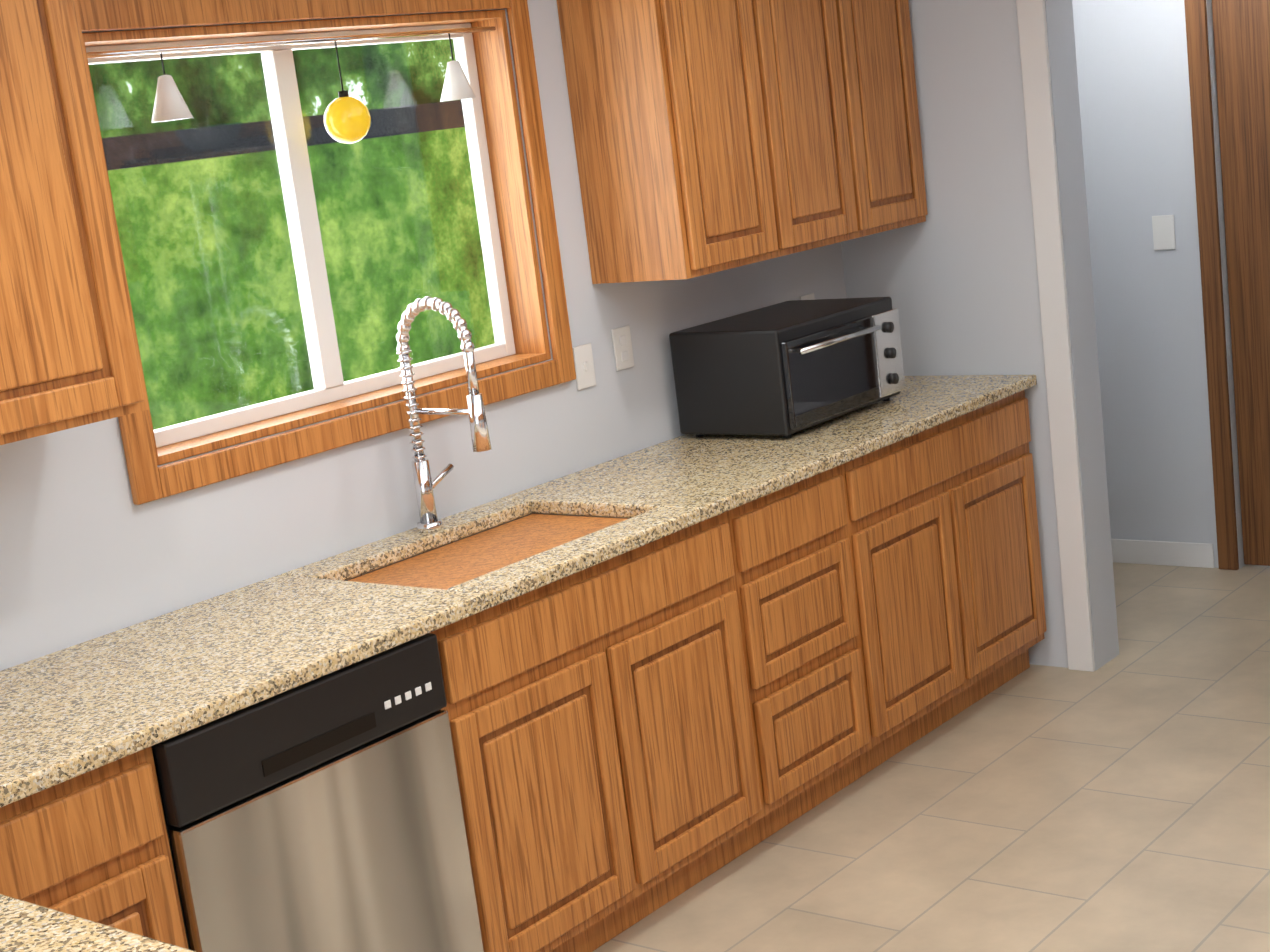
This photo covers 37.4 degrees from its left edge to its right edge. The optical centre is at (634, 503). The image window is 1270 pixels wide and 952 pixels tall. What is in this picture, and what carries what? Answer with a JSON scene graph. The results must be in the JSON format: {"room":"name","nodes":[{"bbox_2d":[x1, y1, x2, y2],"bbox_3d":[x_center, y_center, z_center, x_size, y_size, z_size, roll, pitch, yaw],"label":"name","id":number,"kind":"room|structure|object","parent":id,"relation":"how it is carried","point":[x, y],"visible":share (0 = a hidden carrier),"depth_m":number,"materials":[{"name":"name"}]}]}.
{"room":"kitchen","nodes":[
{"label":"kitchen","id":0,"kind":"room"},
{"bbox_2d":[0,887,195,951],"bbox_3d":[-1.331,0.621,2.430,1.498,0.034,0.785,3,15,39],"label":"countertop","id":1,"kind":"structure","parent":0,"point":[26,925],"depth_m":2.37,"materials":[{"name":"beige stone"}]},
{"bbox_2d":[0,0,847,670],"bbox_3d":[-1.299,-0.018,3.761,0.170,2.520,8.890,3,15,39],"label":"wall","id":2,"kind":"structure","parent":0,"point":[90,548],"depth_m":4.40,"materials":[{"name":"white paint"}]},
{"bbox_2d":[0,0,148,444],"bbox_3d":[-1.486,-0.580,3.092,0.340,1.108,1.220,3,15,39],"label":"upper cabinet","id":3,"kind":"object","parent":2,"relation":"attached to","point":[69,356],"visible":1,"depth_m":3.38,"materials":[{"name":"brown wood"}]},
{"bbox_2d":[76,0,575,504],"bbox_3d":[-0.727,-0.667,4.402,0.205,1.030,1.425,3,15,39],"label":"window","id":4,"kind":"structure","parent":2,"relation":"in","point":[478,82],"depth_m":4.44,"materials":[{"name":"brown wood"}]},
{"bbox_2d":[573,343,595,389],"label":"switch plates","id":5,"kind":"object","parent":2,"relation":"attached to","point":[583,356],"depth_m":5.03,"materials":[{"name":"white plastic"}]},
{"bbox_2d":[611,325,633,370],"label":"switch plates","id":6,"kind":"object","parent":2,"relation":"attached to","point":[621,336],"depth_m":5.15,"materials":[{"name":"white plastic"}]},
{"bbox_2d":[557,0,927,283],"bbox_3d":[0.331,-1.268,5.292,0.340,1.108,1.230,3,15,39],"label":"upper cabinet","id":7,"kind":"object","parent":2,"relation":"attached to","point":[712,136],"visible":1,"depth_m":4.99,"materials":[{"name":"brown wood"}]},
{"bbox_2d":[800,293,814,299],"label":"switch plates","id":8,"kind":"object","parent":2,"relation":"attached to","point":[810,296],"depth_m":5.85,"materials":[{"name":"white plastic"}]},
{"bbox_2d":[1184,0,1269,569],"bbox_3d":[2.313,-0.791,6.247,0.870,2.130,0.128,3,15,39],"label":"door frame","id":9,"kind":"structure","parent":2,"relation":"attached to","point":[1241,30],"depth_m":6.44,"materials":[{"name":"brown wood"}]},
{"bbox_2d":[593,562,1269,951],"bbox_3d":[0.393,1.323,2.783,4.120,0.100,8.890,3,15,39],"label":"floor","id":10,"kind":"structure","parent":0,"point":[1121,802],"depth_m":4.68,"materials":[{"name":"tile"}]},
{"bbox_2d":[0,751,186,942],"bbox_3d":[-1.217,0.911,3.269,0.638,0.895,0.657,3,15,39],"label":"base cabinet","id":11,"kind":"object","parent":10,"relation":"on","point":[98,844],"depth_m":3.15,"materials":[{"name":"brown wood"}]},
{"bbox_2d":[151,633,483,951],"bbox_3d":[-0.790,0.756,3.763,0.632,0.891,0.672,3,15,39],"label":"dishwasher","id":12,"kind":"object","parent":10,"relation":"on","point":[323,813],"visible":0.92,"depth_m":3.52,"materials":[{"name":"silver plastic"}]},
{"bbox_2d":[436,511,775,951],"bbox_3d":[-0.275,0.554,4.410,0.638,0.895,1.018,3,15,39],"label":"base cabinet","id":13,"kind":"object","parent":10,"relation":"on","point":[672,669],"depth_m":4.19,"materials":[{"name":"brown wood"}]},
{"bbox_2d":[0,375,1036,810],"bbox_3d":[-0.228,0.065,4.429,0.653,0.034,3.839,3,15,39],"label":"countertop","id":14,"kind":"structure","parent":13,"relation":"on","point":[69,714],"depth_m":3.89,"materials":[{"name":"beige stone"}]},
{"bbox_2d":[396,296,491,532],"bbox_3d":[-0.425,-0.215,4.413,0.261,0.561,0.133,3,15,39],"label":"faucet","id":15,"kind":"object","parent":14,"relation":"on","point":[425,486],"visible":1,"depth_m":4.40,"materials":[{"name":"silver metal"}]},
{"bbox_2d":[336,507,635,586],"bbox_3d":[-0.313,0.204,4.337,0.434,0.202,0.754,3,15,39],"label":"sink","id":16,"kind":"object","parent":14,"relation":"in","point":[455,558],"depth_m":4.41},
{"bbox_2d":[669,297,904,437],"bbox_3d":[0.462,-0.394,5.371,0.428,0.302,0.600,3,15,39],"label":"toaster oven","id":17,"kind":"object","parent":14,"relation":"on","point":[786,369],"visible":1,"depth_m":5.20,"materials":[{"name":"black metal"}]},
{"bbox_2d":[740,459,899,831],"bbox_3d":[0.198,0.375,4.982,0.638,0.895,0.661,3,15,39],"label":"base cabinet","id":18,"kind":"object","parent":10,"relation":"on","point":[813,550],"depth_m":4.83,"materials":[{"name":"brown wood"}]},
{"bbox_2d":[868,391,1045,750],"bbox_3d":[0.678,0.193,5.563,0.638,0.895,1.040,3,15,39],"label":"base cabinet","id":19,"kind":"object","parent":10,"relation":"on","point":[957,533],"depth_m":5.37,"materials":[{"name":"brown wood"}]},
{"bbox_2d":[844,0,1244,670],"bbox_3d":[2.193,-0.691,4.882,3.750,2.520,0.170,3,15,39],"label":"wall","id":20,"kind":"structure","parent":0,"point":[961,281],"depth_m":5.89,"materials":[{"name":"white paint"}]},
{"bbox_2d":[1016,0,1094,671],"bbox_3d":[1.591,-0.531,5.301,0.970,2.185,0.018,3,15,39],"label":"trim","id":21,"kind":"structure","parent":20,"relation":"attached to","point":[1036,80],"depth_m":5.58,"materials":[{"name":"white paint"}]},
{"bbox_2d":[1111,539,1214,567],"bbox_3d":[1.826,0.177,6.932,0.642,0.090,0.014,3,15,39],"label":"baseboard","id":22,"kind":"structure","parent":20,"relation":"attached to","point":[1184,554],"depth_m":6.83,"materials":[{"name":"white"}]},
{"bbox_2d":[1152,215,1175,249],"label":"switch plates","id":23,"kind":"object","parent":20,"relation":"attached to","point":[1163,226],"depth_m":6.56,"materials":[{"name":"white plastic"}]},
{"label":"outside","id":24,"kind":"structure","parent":0,"visible":0},
{"bbox_2d":[89,39,494,429],"bbox_3d":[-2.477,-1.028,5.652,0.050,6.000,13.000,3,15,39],"label":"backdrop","id":25,"kind":"structure","parent":24,"point":[338,149],"depth_m":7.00,"materials":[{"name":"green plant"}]}
]}

